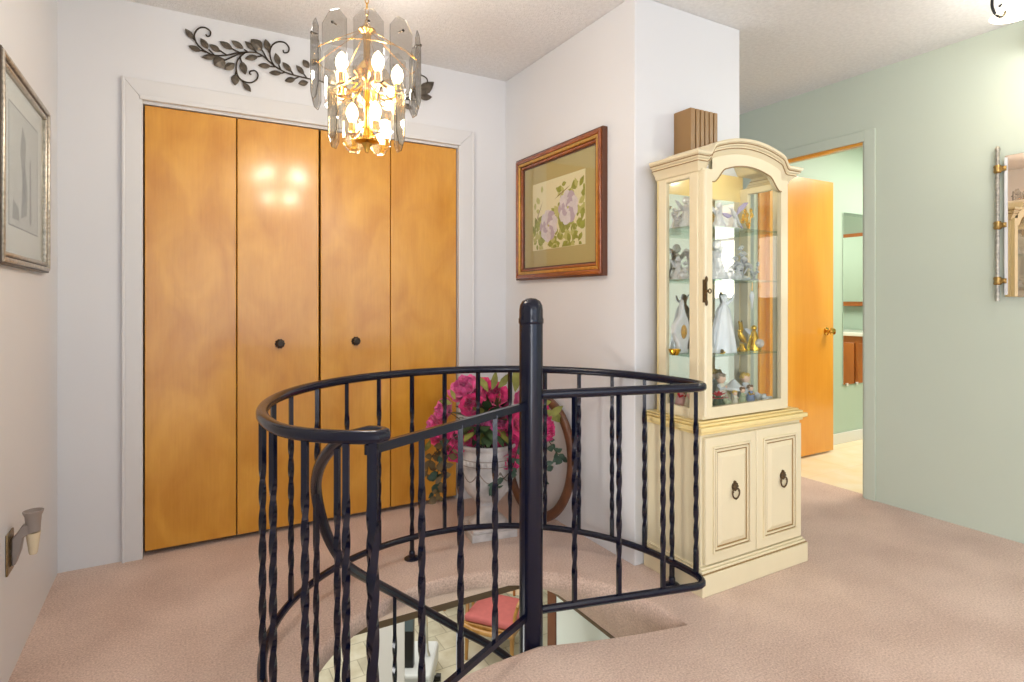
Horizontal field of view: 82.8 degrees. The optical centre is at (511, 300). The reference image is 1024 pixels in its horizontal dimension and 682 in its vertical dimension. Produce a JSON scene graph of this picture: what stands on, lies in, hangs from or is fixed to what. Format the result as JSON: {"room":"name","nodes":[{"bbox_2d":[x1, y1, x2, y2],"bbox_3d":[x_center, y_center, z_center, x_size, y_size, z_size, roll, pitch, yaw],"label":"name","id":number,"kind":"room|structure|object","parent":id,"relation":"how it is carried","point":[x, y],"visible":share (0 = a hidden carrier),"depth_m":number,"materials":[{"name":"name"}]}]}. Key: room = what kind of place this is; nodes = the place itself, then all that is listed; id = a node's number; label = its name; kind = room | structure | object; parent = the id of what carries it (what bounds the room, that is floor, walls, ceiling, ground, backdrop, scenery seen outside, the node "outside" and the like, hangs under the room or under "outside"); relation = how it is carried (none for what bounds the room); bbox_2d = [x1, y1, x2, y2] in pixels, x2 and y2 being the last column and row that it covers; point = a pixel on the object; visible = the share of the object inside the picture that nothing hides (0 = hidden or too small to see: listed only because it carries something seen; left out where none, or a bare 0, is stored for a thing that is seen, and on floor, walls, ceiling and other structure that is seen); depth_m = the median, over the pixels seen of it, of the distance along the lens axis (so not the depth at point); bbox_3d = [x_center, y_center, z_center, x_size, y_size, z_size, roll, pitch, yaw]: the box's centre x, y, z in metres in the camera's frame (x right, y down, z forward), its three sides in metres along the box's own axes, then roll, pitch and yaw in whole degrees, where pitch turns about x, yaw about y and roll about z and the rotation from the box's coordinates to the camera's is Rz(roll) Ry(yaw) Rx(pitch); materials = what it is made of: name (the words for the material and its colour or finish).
{"room":"stair landing","nodes":[
{"label":"stair landing","id":0,"kind":"room"},
{"bbox_2d":[0,0,56,681],"bbox_3d":[-0.556,-0.088,-0.058,0.120,2.456,7.050,0,0,-30],"label":"wall","id":1,"kind":"structure","parent":0,"point":[28,28],"depth_m":1.96,"materials":[{"name":"white paint"}]},
{"bbox_2d":[5,528,13,576],"bbox_3d":[-1.506,0.754,1.743,0.008,0.122,0.076,0,0,-30],"label":"outlet plate","id":2,"kind":"object","parent":1,"relation":"attached to","point":[8,539],"visible":0.77,"depth_m":1.72,"materials":[{"name":"gold metal"}]},
{"bbox_2d":[10,536,12,566],"bbox_3d":[-1.504,0.753,1.745,0.002,0.082,0.034,0,0,-30],"label":"receptacle","id":3,"kind":"object","parent":2,"relation":"attached to","point":[11,537],"depth_m":1.74,"materials":[{"name":"gold metal"}]},
{"bbox_2d":[0,45,50,272],"bbox_3d":[-1.575,-0.404,1.883,0.026,0.602,0.660,0,0,-30],"label":"framed sketch","id":4,"kind":"object","parent":1,"relation":"attached to","point":[25,122],"visible":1,"depth_m":1.87,"materials":[{"name":"silver metal"}]},
{"bbox_2d":[12,507,43,565],"bbox_3d":[-1.471,0.717,1.766,0.075,0.154,0.052,0,0,-30],"label":"night light","id":5,"kind":"object","parent":1,"relation":"attached to","point":[31,529],"visible":1,"depth_m":1.75,"materials":[{"name":"beige plastic"}]},
{"bbox_2d":[144,111,319,510],"bbox_3d":[-1.301,-0.088,3.591,2.192,2.456,0.070,0,0,-30],"label":"wall","id":6,"kind":"structure","parent":0,"point":[144,111],"depth_m":3.38,"materials":[{"name":"white paint"}]},
{"bbox_2d":[57,0,505,572],"bbox_3d":[-0.977,-0.088,3.022,2.192,2.456,0.120,0,0,-30],"label":"wall","id":7,"kind":"structure","parent":0,"point":[100,42],"depth_m":2.52,"materials":[{"name":"white paint"}]},
{"bbox_2d":[145,105,318,550],"bbox_3d":[-1.310,0.123,2.771,0.750,1.989,0.063,0,0,-30],"label":"door","id":8,"kind":"structure","parent":7,"relation":"in","point":[190,157],"depth_m":2.73,"materials":[{"name":"orange wood"}]},
{"bbox_2d":[185,26,309,91],"bbox_3d":[-1.251,-1.134,2.776,0.541,0.271,0.012,0,0,-30],"label":"wall sculpture","id":9,"kind":"object","parent":7,"relation":"attached to","point":[255,45],"depth_m":2.76,"materials":[{"name":"brown metal"}]},
{"bbox_2d":[122,76,474,562],"bbox_3d":[-0.959,0.082,2.948,1.700,2.120,0.025,0,0,-30],"label":"trim","id":10,"kind":"structure","parent":7,"relation":"attached to","point":[135,91],"depth_m":2.56,"materials":[{"name":"white paint"}]},
{"bbox_2d":[143,101,457,148],"bbox_3d":[-1.002,-0.881,3.002,1.526,0.012,0.110,0,0,-30],"label":"trim","id":11,"kind":"structure","parent":7,"relation":"attached to","point":[146,103],"depth_m":2.84,"materials":[{"name":"white paint"}]},
{"bbox_2d":[320,130,455,517],"bbox_3d":[-0.648,0.123,3.148,0.754,1.989,0.063,0,0,-30],"label":"door","id":12,"kind":"structure","parent":7,"relation":"in","point":[388,221],"depth_m":3.13,"materials":[{"name":"orange wood"}]},
{"bbox_2d":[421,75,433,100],"bbox_3d":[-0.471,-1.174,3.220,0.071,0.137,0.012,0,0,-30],"label":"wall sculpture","id":13,"kind":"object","parent":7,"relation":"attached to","point":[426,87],"depth_m":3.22,"materials":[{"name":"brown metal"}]},
{"bbox_2d":[378,622,404,681],"bbox_3d":[-1.122,2.666,5.269,0.290,2.448,0.140,0,0,-10],"label":"pillar","id":14,"kind":"structure","parent":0,"point":[385,662],"depth_m":5.20,"materials":[{"name":"white paint"}]},
{"bbox_2d":[319,589,546,681],"bbox_3d":[-1.144,3.940,4.238,8.200,0.100,10.500,0,0,-30],"label":"floor","id":15,"kind":"structure","parent":0,"point":[445,637],"depth_m":6.46,"materials":[{"name":"tile"}]},
{"bbox_2d":[405,616,440,681],"bbox_3d":[-0.920,3.489,5.888,0.420,0.800,0.723,0,0,0],"label":"exercise machine","id":16,"kind":"object","parent":15,"relation":"on","point":[411,646],"visible":0.58,"depth_m":5.78,"materials":[{"name":"white"}]},
{"bbox_2d":[256,298,706,681],"bbox_3d":[-0.050,1.940,2.025,1.553,3.899,1.367,0,0,-30],"label":"spiral staircase","id":17,"kind":"structure","parent":15,"relation":"on","point":[534,393],"depth_m":1.92,"materials":[{"name":"black metal"}]},
{"bbox_2d":[464,589,518,659],"bbox_3d":[-0.157,3.405,6.419,0.661,0.971,0.648,0,0,22],"label":"chair","id":18,"kind":"object","parent":15,"relation":"on","point":[478,619],"visible":0.36,"depth_m":6.26,"materials":[{"name":"pink fabric"}]},
{"bbox_2d":[8,439,1023,681],"bbox_3d":[2.262,1.290,2.321,7.372,0.300,8.400,0,0,-30],"label":"floor","id":19,"kind":"structure","parent":0,"point":[883,592],"depth_m":2.18,"materials":[{"name":"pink carpet"}]},
{"bbox_2d":[463,443,516,543],"bbox_3d":[-0.122,0.916,2.870,0.298,0.447,0.298,0,0,-30],"label":"pedestal urn","id":20,"kind":"object","parent":19,"relation":"on","point":[486,454],"visible":0.48,"depth_m":2.76,"materials":[{"name":"ceramic"}]},
{"bbox_2d":[463,443,514,503],"bbox_3d":[-0.122,0.839,2.870,0.298,0.292,0.298,0,0,-30],"label":"bowl","id":21,"kind":"object","parent":20,"relation":"on","point":[486,454],"depth_m":2.75,"materials":[{"name":"ceramic"}]},
{"bbox_2d":[425,373,566,503],"bbox_3d":[-0.091,0.649,2.861,0.700,0.646,0.419,0,0,-17],"label":"arrangement","id":22,"kind":"object","parent":20,"relation":"in","point":[493,393],"visible":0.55,"depth_m":2.83,"materials":[{"name":"plant"}]},
{"bbox_2d":[512,399,571,521],"bbox_3d":[0.137,0.822,3.069,0.099,0.654,0.653,0,0,-30],"label":"picture frame","id":23,"kind":"object","parent":19,"relation":"on","point":[553,513],"visible":0.33,"depth_m":2.84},
{"bbox_2d":[644,138,807,597],"bbox_3d":[0.928,0.240,2.517,0.668,1.800,0.335,0,0,-30],"label":"curio cabinet","id":24,"kind":"object","parent":19,"relation":"on","point":[749,458],"visible":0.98,"depth_m":2.42,"materials":[{"name":"beige paint"}]},
{"bbox_2d":[668,349,680,354],"bbox_3d":[0.664,0.210,2.373,0.052,0.024,0.052,0,0,-30],"label":"dish","id":25,"kind":"object","parent":24,"relation":"on","point":[671,351],"visible":1,"depth_m":2.36,"materials":[{"name":"gold metal"}]},
{"bbox_2d":[669,256,683,279],"bbox_3d":[0.699,-0.138,2.445,0.072,0.098,0.055,0,0,-30],"label":"angel","id":26,"kind":"object","parent":24,"relation":"on","point":[676,259],"visible":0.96,"depth_m":2.45,"materials":[{"name":"grey ceramic"}]},
{"bbox_2d":[671,208,681,228],"bbox_3d":[0.693,-0.350,2.449,0.047,0.088,0.049,0,0,-30],"label":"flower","id":27,"kind":"object","parent":24,"relation":"on","point":[677,221],"visible":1,"depth_m":2.45,"materials":[{"name":"grey ceramic"}]},
{"bbox_2d":[671,300,688,353],"bbox_3d":[0.712,0.109,2.441,0.090,0.226,0.039,0,0,-30],"label":"sculpture","id":28,"kind":"object","parent":24,"relation":"on","point":[680,326],"visible":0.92,"depth_m":2.44,"materials":[{"name":"white ceramic"}]},
{"bbox_2d":[674,393,685,405],"bbox_3d":[0.710,0.395,2.445,0.057,0.097,0.049,0,0,-30],"label":"figurine","id":29,"kind":"object","parent":24,"relation":"on","point":[680,398],"visible":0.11,"depth_m":2.43,"materials":[{"name":"pink ceramic"}]},
{"bbox_2d":[675,196,688,228],"bbox_3d":[0.726,-0.372,2.448,0.088,0.133,0.073,0,0,-2],"label":"angel","id":30,"kind":"object","parent":24,"relation":"on","point":[685,206],"visible":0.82,"depth_m":2.46,"materials":[{"name":"white ceramic"}]},
{"bbox_2d":[678,267,687,278],"bbox_3d":[0.706,-0.114,2.397,0.039,0.051,0.039,0,0,-30],"label":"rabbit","id":31,"kind":"object","parent":24,"relation":"on","point":[683,275],"visible":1,"depth_m":2.41},
{"bbox_2d":[682,249,688,279],"bbox_3d":[0.761,-0.156,2.476,0.069,0.135,0.073,0,0,28],"label":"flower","id":32,"kind":"object","parent":24,"relation":"on","point":[686,253],"visible":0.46,"depth_m":2.48,"materials":[{"name":"grey ceramic"}]},
{"bbox_2d":[684,392,688,406],"bbox_3d":[0.741,0.395,2.416,0.057,0.097,0.049,0,0,-30],"label":"figurine","id":33,"kind":"object","parent":24,"relation":"on","point":[686,403],"visible":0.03,"depth_m":2.40,"materials":[{"name":"beige ceramic"}]},
{"bbox_2d":[669,194,739,402],"bbox_3d":[0.857,-0.004,2.603,0.476,0.912,0.004,0,0,-30],"label":"mirror","id":34,"kind":"object","parent":24,"relation":"on","point":[728,364],"depth_m":2.64,"materials":[{"name":"silver glass"}]},
{"bbox_2d":[712,202,726,229],"bbox_3d":[0.880,-0.362,2.467,0.083,0.113,0.063,0,0,-30],"label":"angel","id":35,"kind":"object","parent":24,"relation":"on","point":[714,224],"visible":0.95,"depth_m":2.48,"materials":[{"name":"white ceramic"}]},
{"bbox_2d":[712,391,727,405],"bbox_3d":[0.866,0.410,2.431,0.095,0.066,0.068,0,0,-30],"label":"poinsettia","id":36,"kind":"object","parent":24,"relation":"on","point":[718,400],"visible":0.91,"depth_m":2.42,"materials":[{"name":"red plant"}]},
{"bbox_2d":[712,239,728,279],"bbox_3d":[0.867,-0.175,2.477,0.109,0.172,0.096,0,0,4],"label":"angel","id":37,"kind":"object","parent":24,"relation":"on","point":[720,246],"visible":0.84,"depth_m":2.49,"materials":[{"name":"white ceramic"}]},
{"bbox_2d":[713,372,728,399],"bbox_3d":[0.924,0.380,2.566,0.074,0.126,0.064,0,0,-30],"label":"figurine","id":38,"kind":"object","parent":24,"relation":"on","point":[720,377],"visible":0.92,"depth_m":2.55,"materials":[{"name":"white ceramic"}]},
{"bbox_2d":[712,293,736,352],"bbox_3d":[0.912,0.095,2.497,0.140,0.254,0.086,0,0,-30],"label":"figurine","id":39,"kind":"object","parent":24,"relation":"on","point":[723,336],"visible":0.97,"depth_m":2.47,"materials":[{"name":"white ceramic"}]},
{"bbox_2d":[723,395,731,403],"bbox_3d":[0.902,0.419,2.436,0.050,0.049,0.028,0,0,-30],"label":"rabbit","id":40,"kind":"object","parent":24,"relation":"on","point":[726,401],"visible":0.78,"depth_m":2.42},
{"bbox_2d":[723,265,735,279],"bbox_3d":[0.923,-0.120,2.468,0.048,0.063,0.050,0,0,-30],"label":"animal","id":41,"kind":"object","parent":24,"relation":"on","point":[730,267],"visible":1,"depth_m":2.48},
{"bbox_2d":[723,203,747,231],"bbox_3d":[0.985,-0.370,2.561,0.117,0.129,0.068,0,0,-30],"label":"angel","id":42,"kind":"object","parent":24,"relation":"on","point":[737,228],"visible":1,"depth_m":2.57,"materials":[{"name":"white ceramic"}]},
{"bbox_2d":[725,379,745,400],"bbox_3d":[0.981,0.394,2.565,0.100,0.098,0.100,0,0,-30],"label":"figurine","id":43,"kind":"object","parent":24,"relation":"on","point":[733,384],"visible":0.77,"depth_m":2.54,"materials":[{"name":"white ceramic"}]},
{"bbox_2d":[732,390,738,403],"bbox_3d":[0.955,0.413,2.487,0.035,0.060,0.031,0,0,-30],"label":"figurine","id":44,"kind":"object","parent":24,"relation":"on","point":[735,398],"visible":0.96,"depth_m":2.48,"materials":[{"name":"beige ceramic"}]},
{"bbox_2d":[731,267,742,279],"bbox_3d":[0.972,-0.118,2.519,0.045,0.059,0.047,0,0,-30],"label":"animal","id":45,"kind":"object","parent":24,"relation":"on","point":[740,270],"visible":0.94,"depth_m":2.53},
{"bbox_2d":[731,245,751,280],"bbox_3d":[1.028,-0.170,2.602,0.089,0.162,0.085,0,0,-30],"label":"figurine","id":46,"kind":"object","parent":24,"relation":"on","point":[744,261],"visible":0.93,"depth_m":2.61,"materials":[{"name":"white ceramic"}]},
{"bbox_2d":[737,320,747,351],"bbox_3d":[1.005,0.155,2.545,0.061,0.135,0.048,0,0,-14],"label":"bird figurine","id":47,"kind":"object","parent":24,"relation":"on","point":[742,338],"visible":0.99,"depth_m":2.53,"materials":[{"name":"gold metal"}]},
{"bbox_2d":[738,387,746,402],"bbox_3d":[1.000,0.408,2.518,0.041,0.070,0.036,0,0,-30],"label":"figurine","id":48,"kind":"object","parent":24,"relation":"on","point":[742,398],"visible":0.97,"depth_m":2.51,"materials":[{"name":"green ceramic"}]},
{"bbox_2d":[738,372,750,396],"bbox_3d":[1.053,0.383,2.616,0.071,0.121,0.062,0,0,-30],"label":"figurine","id":49,"kind":"object","parent":24,"relation":"on","point":[745,377],"visible":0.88,"depth_m":2.60,"materials":[{"name":"white ceramic"}]},
{"bbox_2d":[741,208,753,232],"bbox_3d":[1.059,-0.359,2.609,0.047,0.107,0.054,0,0,34],"label":"flower","id":50,"kind":"object","parent":24,"relation":"on","point":[746,220],"visible":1,"depth_m":2.60,"materials":[{"name":"gold metal"}]},
{"bbox_2d":[746,384,754,401],"bbox_3d":[1.048,0.406,2.551,0.045,0.076,0.038,0,0,-30],"label":"figurine","id":51,"kind":"object","parent":24,"relation":"on","point":[750,396],"visible":0.99,"depth_m":2.54,"materials":[{"name":"ceramic"}]},
{"bbox_2d":[749,291,754,306],"bbox_3d":[1.088,-0.022,2.631,0.030,0.120,0.018,0,0,-30],"label":"hanging ornament","id":52,"kind":"object","parent":24,"relation":"hanging from","point":[751,295],"visible":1,"depth_m":2.63,"materials":[{"name":"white glass"}]},
{"bbox_2d":[744,325,763,350],"bbox_3d":[1.085,0.166,2.584,0.090,0.113,0.080,0,0,-30],"label":"angel figurine","id":53,"kind":"object","parent":24,"relation":"on","point":[753,344],"visible":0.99,"depth_m":2.58,"materials":[{"name":"gold metal"}]},
{"bbox_2d":[749,262,759,280],"bbox_3d":[1.095,-0.133,2.621,0.048,0.088,0.046,0,0,17],"label":"figurine","id":54,"kind":"object","parent":24,"relation":"on","point":[757,263],"visible":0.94,"depth_m":2.62,"materials":[{"name":"grey ceramic"}]},
{"bbox_2d":[754,392,765,399],"bbox_3d":[1.099,0.423,2.580,0.080,0.041,0.031,0,0,-30],"label":"dove","id":55,"kind":"object","parent":24,"relation":"on","point":[758,396],"visible":0.86,"depth_m":2.56,"materials":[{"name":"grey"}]},
{"bbox_2d":[762,394,771,399],"bbox_3d":[1.113,0.426,2.542,0.068,0.035,0.026,0,0,-30],"label":"dove","id":56,"kind":"object","parent":24,"relation":"on","point":[764,396],"visible":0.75,"depth_m":2.53,"materials":[{"name":"white ceramic"}]},
{"bbox_2d":[126,0,1023,114],"bbox_3d":[0.826,-1.366,1.562,4.124,0.100,8.500,0,0,-30],"label":"ceiling","id":57,"kind":"structure","parent":0,"point":[788,48],"depth_m":2.77,"materials":[{"name":"white paint"}]},
{"bbox_2d":[310,0,421,154],"bbox_3d":[-0.512,-0.918,2.050,0.391,0.796,0.381,0,0,-30],"label":"chandelier","id":58,"kind":"object","parent":57,"relation":"hanging from","point":[368,71],"visible":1,"depth_m":2.02,"materials":[{"name":"gold metal"}]},
{"bbox_2d":[989,0,1023,23],"bbox_3d":[2.254,-1.218,2.244,0.570,0.197,0.525,0,0,-30],"label":"ceiling light","id":59,"kind":"object","parent":57,"relation":"attached to","point":[1009,11],"visible":1,"depth_m":2.30,"materials":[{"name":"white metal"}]},
{"bbox_2d":[556,596,609,644],"bbox_3d":[1.108,2.666,1.435,0.108,2.448,3.400,0,0,-30],"label":"wall","id":60,"kind":"structure","parent":0,"point":[571,627],"depth_m":2.76,"materials":[{"name":"white paint"}]},
{"bbox_2d":[355,585,614,638],"bbox_3d":[-0.180,1.453,2.097,1.479,0.034,1.324,0,0,-30],"label":"trim","id":61,"kind":"structure","parent":60,"relation":"attached to","point":[388,622],"depth_m":2.74,"materials":[{"name":"brown wood"}]},
{"bbox_2d":[547,591,555,645],"bbox_3d":[0.252,2.666,2.944,0.126,2.448,0.070,0,0,-30],"label":"trim","id":62,"kind":"structure","parent":60,"relation":"attached to","point":[551,598],"depth_m":2.91,"materials":[{"name":"brown wood"}]},
{"bbox_2d":[506,0,738,565],"bbox_3d":[0.349,-0.088,3.480,0.667,2.456,1.894,0,0,-30],"label":"wall partition","id":63,"kind":"structure","parent":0,"point":[642,63],"depth_m":2.67,"materials":[{"name":"white paint"}]},
{"bbox_2d":[516,126,606,280],"bbox_3d":[0.226,-0.456,2.983,0.038,0.681,0.786,0,0,-30],"label":"framed picture","id":64,"kind":"object","parent":63,"relation":"attached to","point":[561,188],"visible":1,"depth_m":2.93,"materials":[{"name":"brown wood"}]},
{"bbox_2d":[533,169,584,250],"bbox_3d":[0.233,-0.453,2.988,0.002,0.362,0.479,0,0,-30],"label":"print","id":65,"kind":"object","parent":64,"relation":"attached to","point":[559,198],"depth_m":2.96,"materials":[{"name":"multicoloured paper"}]},
{"bbox_2d":[674,107,716,164],"bbox_3d":[0.825,-0.729,2.604,0.170,0.221,0.100,0,0,-30],"label":"door chime","id":66,"kind":"object","parent":63,"relation":"attached to","point":[694,128],"visible":0.62,"depth_m":2.56,"materials":[{"name":"brown wood"}]},
{"bbox_2d":[789,147,862,433],"bbox_3d":[3.077,-0.088,4.959,3.148,2.456,0.100,0,0,-30],"label":"wall","id":67,"kind":"structure","parent":0,"point":[844,169],"depth_m":4.64,"materials":[{"name":"green paint"}]},
{"bbox_2d":[833,429,862,444],"bbox_3d":[3.105,1.097,4.910,3.148,0.085,0.014,0,0,-30],"label":"baseboard","id":68,"kind":"structure","parent":67,"relation":"attached to","point":[853,435],"depth_m":4.67,"materials":[{"name":"white paint"}]},
{"bbox_2d":[842,212,862,385],"bbox_3d":[2.922,-0.010,4.805,0.620,1.393,0.013,0,0,-30],"label":"bathroom mirror","id":69,"kind":"object","parent":67,"relation":"attached to","point":[852,224],"visible":0.6,"depth_m":4.71,"materials":[{"name":"clear mirror"}]},
{"bbox_2d":[739,20,1023,543],"bbox_3d":[2.591,-0.088,2.508,0.120,2.456,8.400,0,0,-30],"label":"wall","id":70,"kind":"structure","parent":0,"point":[950,355],"depth_m":3.03,"materials":[{"name":"green paint"}]},
{"bbox_2d":[766,177,835,456],"bbox_3d":[2.108,0.117,4.178,0.735,2.014,0.100,0,0,-30],"label":"door","id":71,"kind":"structure","parent":70,"relation":"in","point":[811,331],"depth_m":4.22,"materials":[{"name":"orange wood"}]},
{"bbox_2d":[758,142,862,393],"bbox_3d":[1.912,0.110,3.717,0.135,2.060,0.727,0,0,-30],"label":"trim","id":72,"kind":"structure","parent":70,"relation":"attached to","point":[761,196],"depth_m":4.01,"materials":[{"name":"orange wood"}]},
{"bbox_2d":[746,128,875,500],"bbox_3d":[1.910,0.079,3.708,0.147,2.122,0.865,0,0,-30],"label":"trim","id":73,"kind":"structure","parent":70,"relation":"attached to","point":[868,137],"depth_m":3.33,"materials":[{"name":"green paint"}]},
{"bbox_2d":[993,146,1023,300],"bbox_3d":[2.506,-0.371,2.499,0.036,0.746,0.714,0,0,-30],"label":"wall mirror","id":74,"kind":"object","parent":70,"relation":"attached to","point":[1013,168],"visible":1,"depth_m":2.75,"materials":[{"name":"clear mirror"}]},
{"bbox_2d":[1005,153,1023,296],"bbox_3d":[2.509,-0.355,2.500,0.006,0.674,0.627,0,0,-30],"label":"mirror glass","id":75,"kind":"object","parent":74,"relation":"attached to","point":[1014,163],"depth_m":2.74,"materials":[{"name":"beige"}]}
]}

